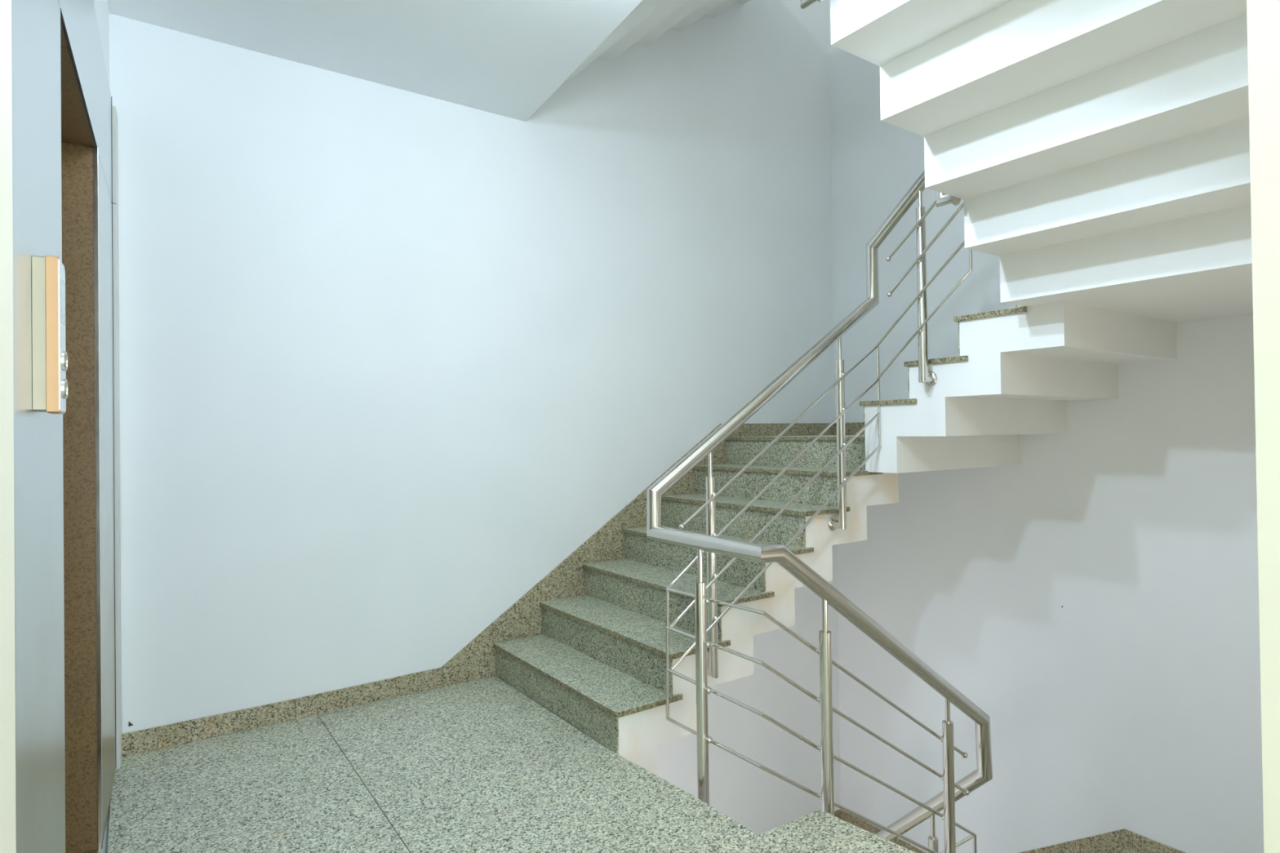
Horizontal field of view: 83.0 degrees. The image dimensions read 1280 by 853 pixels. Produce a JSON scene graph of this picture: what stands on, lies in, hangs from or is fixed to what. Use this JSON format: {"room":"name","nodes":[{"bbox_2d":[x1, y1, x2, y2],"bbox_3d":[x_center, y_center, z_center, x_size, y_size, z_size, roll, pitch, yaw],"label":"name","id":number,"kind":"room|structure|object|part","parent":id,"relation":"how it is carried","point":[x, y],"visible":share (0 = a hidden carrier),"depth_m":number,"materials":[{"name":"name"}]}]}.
{"room":"stairwell landing","nodes":[
{"label":"stairwell landing","id":0,"kind":"room"},
{"bbox_2d":[0,0,109,852],"bbox_3d":[-0.832,-1.787,0.610,0.350,6.430,4.800,0,-1,-33],"label":"wall","id":1,"kind":"structure","parent":0,"point":[7,676],"depth_m":0.94,"materials":[{"name":"beige paint"}]},
{"bbox_2d":[11,0,121,852],"bbox_3d":[-1.539,0.018,1.757,0.342,2.440,2.046,0,-1,-33],"label":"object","id":2,"kind":"structure","parent":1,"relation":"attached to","point":[67,506],"depth_m":1.97,"materials":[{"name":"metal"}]},
{"bbox_3d":[-0.994,0.190,1.196,0.012,2.031,0.517,0,-1,-33],"label":"cladding panel","id":3,"kind":"part","parent":2,"relation":"part of","materials":[{"name":"metal"}]},
{"bbox_2d":[31,255,67,413],"bbox_3d":[-0.939,-0.143,1.154,0.038,0.245,0.078,0,-1,-33],"label":"panel","id":4,"kind":"object","parent":2,"relation":"attached to","point":[50,356],"visible":1,"depth_m":1.12,"materials":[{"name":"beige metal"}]},
{"bbox_3d":[-0.929,-0.143,1.162,0.002,0.239,0.072,0,-1,-33],"label":"panel","id":5,"kind":"part","parent":4,"relation":"part of","materials":[{"name":"silver metal"}]},
{"bbox_3d":[-1.364,-0.817,1.766,0.005,0.004,0.810,0,-1,-33],"label":"lintel trim","id":6,"kind":"part","parent":2,"relation":"part of","materials":[{"name":"brown"}]},
{"bbox_3d":[-1.530,-1.009,2.014,0.012,0.383,1.400,0,-1,-33],"label":"cladding panel","id":7,"kind":"part","parent":2,"relation":"part of","materials":[{"name":"metal"}]},
{"bbox_3d":[-1.738,0.210,2.350,0.012,2.031,0.575,0,-1,-33],"label":"cladding panel","id":8,"kind":"part","parent":2,"relation":"part of","materials":[{"name":"metal"}]},
{"bbox_3d":[-1.899,0.017,2.597,0.016,2.415,0.007,0,-1,-33],"label":"edge trim","id":9,"kind":"part","parent":2,"relation":"part of","materials":[{"name":"grey"}]},
{"bbox_3d":[-1.940,-0.984,2.663,0.024,0.352,0.118,0,-1,-33],"label":"trim","id":10,"kind":"part","parent":2,"relation":"part of","materials":[{"name":"grey paint"}]},
{"bbox_3d":[-1.925,0.213,2.652,0.024,2.034,0.118,0,-1,-33],"label":"trim","id":11,"kind":"part","parent":2,"relation":"part of","materials":[{"name":"grey paint"}]},
{"bbox_2d":[106,0,642,121],"bbox_3d":[-0.055,-1.647,1.204,2.003,0.116,4.700,0,-1,-35],"label":"ceiling","id":12,"kind":"structure","parent":0,"point":[506,58],"depth_m":2.89,"materials":[{"name":"white paint"}]},
{"bbox_2d":[109,0,840,835],"bbox_3d":[-0.352,-0.429,3.937,4.366,9.100,0.151,0,-1,-35],"label":"wall","id":13,"kind":"structure","parent":0,"point":[390,357],"depth_m":3.40,"materials":[{"name":"white paint"}]},
{"bbox_2d":[121,422,841,819],"bbox_3d":[-0.283,1.365,3.855,4.043,2.755,0.012,0,-1,-35],"label":"baseboard","id":14,"kind":"structure","parent":13,"relation":"attached to","point":[476,660],"depth_m":3.51,"materials":[{"name":"brown stone"}]},
{"bbox_3d":[-1.694,1.188,2.866,0.598,0.082,0.012,0,-1,-35],"label":"skirting","id":15,"kind":"part","parent":14,"relation":"part of","materials":[{"name":"brown stone"}]},
{"bbox_3d":[-1.190,1.181,3.221,0.631,0.090,0.012,0,-1,-35],"label":"skirting","id":16,"kind":"part","parent":14,"relation":"part of","materials":[{"name":"brown stone"}]},
{"bbox_3d":[-0.822,1.091,3.481,0.268,0.265,0.012,0,-1,-35],"label":"skirting","id":17,"kind":"part","parent":14,"relation":"part of","materials":[{"name":"brown stone"}]},
{"bbox_3d":[-0.610,0.927,3.633,0.254,0.270,0.012,0,-1,-35],"label":"skirting","id":18,"kind":"part","parent":14,"relation":"part of","materials":[{"name":"brown stone"}]},
{"bbox_3d":[-0.404,0.760,3.780,0.254,0.270,0.012,0,-1,-35],"label":"skirting","id":19,"kind":"part","parent":14,"relation":"part of","materials":[{"name":"brown stone"}]},
{"bbox_3d":[-0.198,0.594,3.928,0.254,0.270,0.012,0,-1,-35],"label":"skirting","id":20,"kind":"part","parent":14,"relation":"part of","materials":[{"name":"brown stone"}]},
{"bbox_3d":[0.009,0.428,4.076,0.254,0.270,0.012,0,-1,-35],"label":"skirting","id":21,"kind":"part","parent":14,"relation":"part of","materials":[{"name":"brown stone"}]},
{"bbox_3d":[0.215,0.261,4.224,0.254,0.270,0.012,0,-1,-35],"label":"skirting","id":22,"kind":"part","parent":14,"relation":"part of","materials":[{"name":"brown stone"}]},
{"bbox_3d":[0.421,0.106,4.372,0.254,0.247,0.012,0,-1,-35],"label":"skirting","id":23,"kind":"part","parent":14,"relation":"part of","materials":[{"name":"brown stone"}]},
{"bbox_3d":[0.725,0.022,4.587,0.489,0.082,0.012,0,-1,-35],"label":"skirting","id":24,"kind":"part","parent":14,"relation":"part of","materials":[{"name":"brown stone"}]},
{"bbox_3d":[1.141,0.019,4.878,0.522,0.082,0.012,0,-1,-35],"label":"skirting","id":25,"kind":"part","parent":14,"relation":"part of","materials":[{"name":"brown stone"}]},
{"bbox_3d":[1.085,2.692,4.791,0.744,0.082,0.012,0,-1,-35],"label":"skirting","id":26,"kind":"part","parent":14,"relation":"part of","materials":[{"name":"brown stone"}]},
{"bbox_2d":[566,0,750,80],"bbox_3d":[0.279,-2.344,3.651,1.705,1.299,1.100,0,-1,-35],"label":"flight","id":27,"kind":"object","parent":13,"relation":"attached to","point":[650,20],"visible":0.38,"depth_m":3.73,"materials":[{"name":"white paint"}]},
{"bbox_2d":[100,675,915,852],"bbox_3d":[0.042,1.307,1.219,2.145,0.230,4.700,0,-1,-35],"label":"floor","id":28,"kind":"structure","parent":0,"point":[478,766],"depth_m":2.37,"materials":[{"name":"grey stone"}]},
{"bbox_2d":[493,435,898,776],"bbox_3d":[0.294,0.746,3.598,1.723,1.371,1.114,0,-1,-35],"label":"flight","id":29,"kind":"object","parent":28,"relation":"on","point":[597,662],"visible":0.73,"depth_m":3.32,"materials":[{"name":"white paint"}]},
{"bbox_2d":[646,0,992,852],"bbox_3d":[0.716,0.113,2.770,1.479,5.535,0.772,0,-1,-35],"label":"stair railing","id":30,"kind":"object","parent":29,"relation":"attached to","point":[711,542],"visible":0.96,"depth_m":2.71,"materials":[{"name":"silver metal"}]},
{"bbox_3d":[0.103,0.847,2.694,0.020,0.479,0.012,0,-1,-35],"label":"rod","id":31,"kind":"part","parent":30,"relation":"part of","materials":[{"name":"silver metal"}]},
{"bbox_3d":[0.158,0.380,2.741,0.022,0.023,0.023,0,-1,-35],"label":"knob","id":32,"kind":"part","parent":30,"relation":"part of","materials":[{"name":"silver metal"}]},
{"bbox_3d":[0.202,0.466,2.425,0.017,0.131,0.017,0,-1,-35],"label":"stem","id":33,"kind":"part","parent":30,"relation":"part of","materials":[{"name":"silver metal"}]},
{"bbox_3d":[0.189,0.909,2.409,0.084,0.774,0.039,0,-1,-35],"label":"post","id":34,"kind":"part","parent":30,"relation":"part of","materials":[{"name":"silver metal"}]},
{"bbox_3d":[0.225,0.589,2.440,0.024,0.025,0.025,0,-1,-35],"label":"knob","id":35,"kind":"part","parent":30,"relation":"part of","materials":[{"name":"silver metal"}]},
{"bbox_3d":[0.227,0.735,2.439,0.024,0.025,0.025,0,-1,-35],"label":"knob","id":36,"kind":"part","parent":30,"relation":"part of","materials":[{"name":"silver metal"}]},
{"bbox_3d":[0.229,0.889,2.437,0.024,0.025,0.025,0,-1,-35],"label":"knob","id":37,"kind":"part","parent":30,"relation":"part of","materials":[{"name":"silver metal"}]},
{"bbox_3d":[0.279,0.154,2.867,0.017,0.111,0.017,0,-1,-35],"label":"stem","id":38,"kind":"part","parent":30,"relation":"part of","materials":[{"name":"silver metal"}]},
{"bbox_3d":[0.231,1.056,2.436,0.024,0.025,0.025,0,-1,-35],"label":"knob","id":39,"kind":"part","parent":30,"relation":"part of","materials":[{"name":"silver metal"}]},
{"bbox_3d":[0.277,0.596,2.875,0.039,0.792,0.068,0,-1,-35],"label":"post","id":40,"kind":"part","parent":30,"relation":"part of","materials":[{"name":"silver metal"}]},
{"bbox_3d":[0.619,0.190,3.068,1.282,0.837,0.012,0,-1,-35],"label":"rod","id":41,"kind":"part","parent":30,"relation":"part of","materials":[{"name":"silver metal"}]},
{"bbox_3d":[0.629,0.500,3.069,1.270,0.820,0.012,0,-1,-35],"label":"rod","id":42,"kind":"part","parent":30,"relation":"part of","materials":[{"name":"silver metal"}]},
{"bbox_3d":[0.628,0.342,3.072,1.274,0.819,0.012,0,-1,-35],"label":"rod","id":43,"kind":"part","parent":30,"relation":"part of","materials":[{"name":"silver metal"}]},
{"bbox_3d":[0.643,-0.002,3.088,1.204,0.768,0.012,0,-1,-35],"label":"rod","id":44,"kind":"part","parent":30,"relation":"part of","materials":[{"name":"silver metal"}]},
{"bbox_3d":[0.686,1.404,2.750,1.173,0.757,0.564,0,-1,-35],"label":"rod","id":45,"kind":"part","parent":30,"relation":"part of","materials":[{"name":"silver metal"}]},
{"bbox_3d":[0.522,-1.808,2.245,0.039,0.994,0.068,0,-1,-35],"label":"post","id":46,"kind":"part","parent":30,"relation":"part of","materials":[{"name":"silver metal"}]},
{"bbox_3d":[0.662,0.930,2.741,1.085,0.730,0.564,0,-1,-35],"label":"rod","id":47,"kind":"part","parent":30,"relation":"part of","materials":[{"name":"silver metal"}]},
{"bbox_3d":[0.663,1.079,2.740,1.105,0.726,0.564,0,-1,-35],"label":"rod","id":48,"kind":"part","parent":30,"relation":"part of","materials":[{"name":"silver metal"}]},
{"bbox_3d":[0.687,1.249,2.753,1.158,0.754,0.564,0,-1,-35],"label":"rod","id":49,"kind":"part","parent":30,"relation":"part of","materials":[{"name":"silver metal"}]},
{"bbox_3d":[0.595,0.600,2.326,0.017,0.140,0.017,0,-1,-35],"label":"stem","id":50,"kind":"part","parent":30,"relation":"part of","materials":[{"name":"silver metal"}]},
{"bbox_3d":[0.602,1.065,2.321,0.039,0.810,0.042,0,-1,-35],"label":"post","id":51,"kind":"part","parent":30,"relation":"part of","materials":[{"name":"silver metal"}]},
{"bbox_3d":[0.915,0.083,3.333,0.039,0.776,0.068,0,-1,-35],"label":"post","id":52,"kind":"part","parent":30,"relation":"part of","materials":[{"name":"silver metal"}]},
{"bbox_3d":[0.917,-0.358,3.324,0.017,0.126,0.017,0,-1,-35],"label":"stem","id":53,"kind":"part","parent":30,"relation":"part of","materials":[{"name":"silver metal"}]},
{"bbox_3d":[1.134,-0.146,3.436,0.019,0.477,0.012,0,-1,-35],"label":"rod","id":54,"kind":"part","parent":30,"relation":"part of","materials":[{"name":"silver metal"}]},
{"bbox_3d":[1.258,-0.947,3.110,0.012,0.371,0.459,0,-1,-35],"label":"rod","id":55,"kind":"part","parent":30,"relation":"part of","materials":[{"name":"silver metal"}]},
{"bbox_3d":[1.212,-0.578,3.188,0.080,0.414,0.533,0,-1,-27],"label":"rod","id":56,"kind":"part","parent":30,"relation":"part of","materials":[{"name":"silver metal"}]},
{"bbox_3d":[1.237,-1.015,3.192,0.017,0.122,0.017,0,-1,-35],"label":"stem","id":57,"kind":"part","parent":30,"relation":"part of","materials":[{"name":"silver metal"}]},
{"bbox_3d":[1.255,-0.578,3.196,0.068,0.772,0.039,0,-1,-35],"label":"post","id":58,"kind":"part","parent":30,"relation":"part of","materials":[{"name":"silver metal"}]},
{"bbox_3d":[1.212,-0.664,3.189,0.084,0.883,0.536,0,-1,-26],"label":"rod","id":59,"kind":"part","parent":30,"relation":"part of","materials":[{"name":"silver metal"}]},
{"bbox_3d":[1.261,-0.798,3.108,0.012,0.397,0.456,0,-1,-35],"label":"rod","id":60,"kind":"part","parent":30,"relation":"part of","materials":[{"name":"silver metal"}]},
{"bbox_3d":[1.232,2.093,3.025,0.039,0.740,0.039,0,-1,-35],"label":"post","id":61,"kind":"part","parent":30,"relation":"part of","materials":[{"name":"silver metal"}]},
{"bbox_3d":[1.226,1.673,3.028,0.017,0.120,0.017,0,-1,-35],"label":"stem","id":62,"kind":"part","parent":30,"relation":"part of","materials":[{"name":"silver metal"}]},
{"bbox_3d":[1.113,-1.286,2.651,0.039,0.948,0.068,0,-1,-35],"label":"post","id":63,"kind":"part","parent":30,"relation":"part of","materials":[{"name":"silver metal"}]},
{"bbox_3d":[1.153,1.056,2.710,0.017,0.121,0.017,0,-1,-35],"label":"stem","id":64,"kind":"part","parent":30,"relation":"part of","materials":[{"name":"silver metal"}]},
{"bbox_3d":[1.160,1.489,2.705,0.039,0.764,0.042,0,-1,-35],"label":"post","id":65,"kind":"part","parent":30,"relation":"part of","materials":[{"name":"silver metal"}]},
{"bbox_3d":[1.180,1.856,3.052,0.012,0.487,0.501,0,-1,-36],"label":"rod","id":66,"kind":"part","parent":30,"relation":"part of","materials":[{"name":"silver metal"}]},
{"bbox_3d":[1.266,1.283,2.823,0.022,0.023,0.023,0,-1,-35],"label":"knob","id":67,"kind":"part","parent":30,"relation":"part of","materials":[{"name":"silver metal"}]},
{"bbox_3d":[1.276,1.429,2.826,0.022,0.023,0.023,0,-1,-35],"label":"knob","id":68,"kind":"part","parent":30,"relation":"part of","materials":[{"name":"silver metal"}]},
{"bbox_3d":[1.327,1.852,2.855,0.018,0.477,0.012,0,-1,-35],"label":"rod","id":69,"kind":"part","parent":30,"relation":"part of","materials":[{"name":"silver metal"}]},
{"bbox_2d":[828,0,1263,852],"bbox_3d":[2.315,-0.465,3.807,0.151,9.100,3.130,0,-1,-35],"label":"wall","id":70,"kind":"structure","parent":0,"point":[1095,594],"depth_m":3.84,"materials":[{"name":"white paint"}]},
{"bbox_2d":[761,435,864,436],"bbox_3d":[1.333,0.139,4.347,0.845,0.171,1.100,0,-1,-35],"label":"stair landing","id":71,"kind":"structure","parent":70,"relation":"attached to","point":[806,435],"depth_m":4.46,"materials":[{"name":"grey stone"}]},
{"bbox_2d":[835,422,1185,852],"bbox_3d":[2.225,0.989,3.809,0.012,3.441,2.980,0,-1,-35],"label":"baseboard","id":72,"kind":"structure","parent":70,"relation":"attached to","point":[1117,841],"depth_m":3.69,"materials":[{"name":"brown stone"}]},
{"bbox_3d":[1.671,-0.005,4.587,0.012,0.112,1.100,0,-1,-35],"label":"skirting","id":73,"kind":"part","parent":72,"relation":"part of","materials":[{"name":"brown stone"}]},
{"bbox_3d":[1.698,2.667,4.576,0.012,0.112,1.070,0,-1,-35],"label":"skirting","id":74,"kind":"part","parent":72,"relation":"part of","materials":[{"name":"brown stone"}]},
{"bbox_3d":[2.077,2.431,4.034,0.012,0.250,0.238,0,-1,-35],"label":"skirting","id":75,"kind":"part","parent":72,"relation":"part of","materials":[{"name":"brown stone"}]},
{"bbox_3d":[2.213,2.265,3.839,0.012,0.258,0.238,0,-1,-35],"label":"skirting","id":76,"kind":"part","parent":72,"relation":"part of","materials":[{"name":"brown stone"}]},
{"bbox_3d":[2.349,2.113,3.644,0.012,0.240,0.238,0,-1,-35],"label":"skirting","id":77,"kind":"part","parent":72,"relation":"part of","materials":[{"name":"brown stone"}]},
{"bbox_3d":[2.587,2.028,3.304,0.012,0.082,0.589,0,-1,-35],"label":"skirting","id":78,"kind":"part","parent":72,"relation":"part of","materials":[{"name":"brown stone"}]},
{"bbox_2d":[859,301,1177,473],"bbox_3d":[1.793,-0.218,3.452,1.116,0.856,0.941,0,-1,-35],"label":"flight","id":79,"kind":"object","parent":70,"relation":"attached to","point":[1015,372],"visible":0.79,"depth_m":3.23,"materials":[{"name":"white paint"}]},
{"bbox_2d":[1122,848,1139,852],"bbox_3d":[1.742,2.482,3.408,1.280,0.803,0.915,0,-1,-35],"label":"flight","id":80,"kind":"object","parent":70,"relation":"attached to","point":[1128,850],"visible":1,"depth_m":3.52,"materials":[{"name":"stone"}]},
{"bbox_2d":[1064,272,1253,323],"bbox_3d":[2.340,-0.574,2.682,1.102,0.171,0.958,0,-1,-35],"label":"stair landing","id":81,"kind":"structure","parent":70,"relation":"attached to","point":[1229,296],"depth_m":2.78,"materials":[{"name":"white paint"}]},
{"bbox_2d":[1246,0,1279,852],"bbox_3d":[2.042,-0.479,1.794,2.611,9.100,0.150,0,-1,-35],"label":"wall","id":82,"kind":"structure","parent":0,"point":[1263,15],"depth_m":1.09,"materials":[{"name":"beige paint"}]},
{"bbox_2d":[830,0,1252,306],"bbox_3d":[1.180,-1.186,1.978,1.634,1.412,1.121,0,-1,-35],"label":"flight","id":83,"kind":"object","parent":82,"relation":"attached to","point":[1091,148],"visible":1,"depth_m":2.17,"materials":[{"name":"white paint"}]}
]}

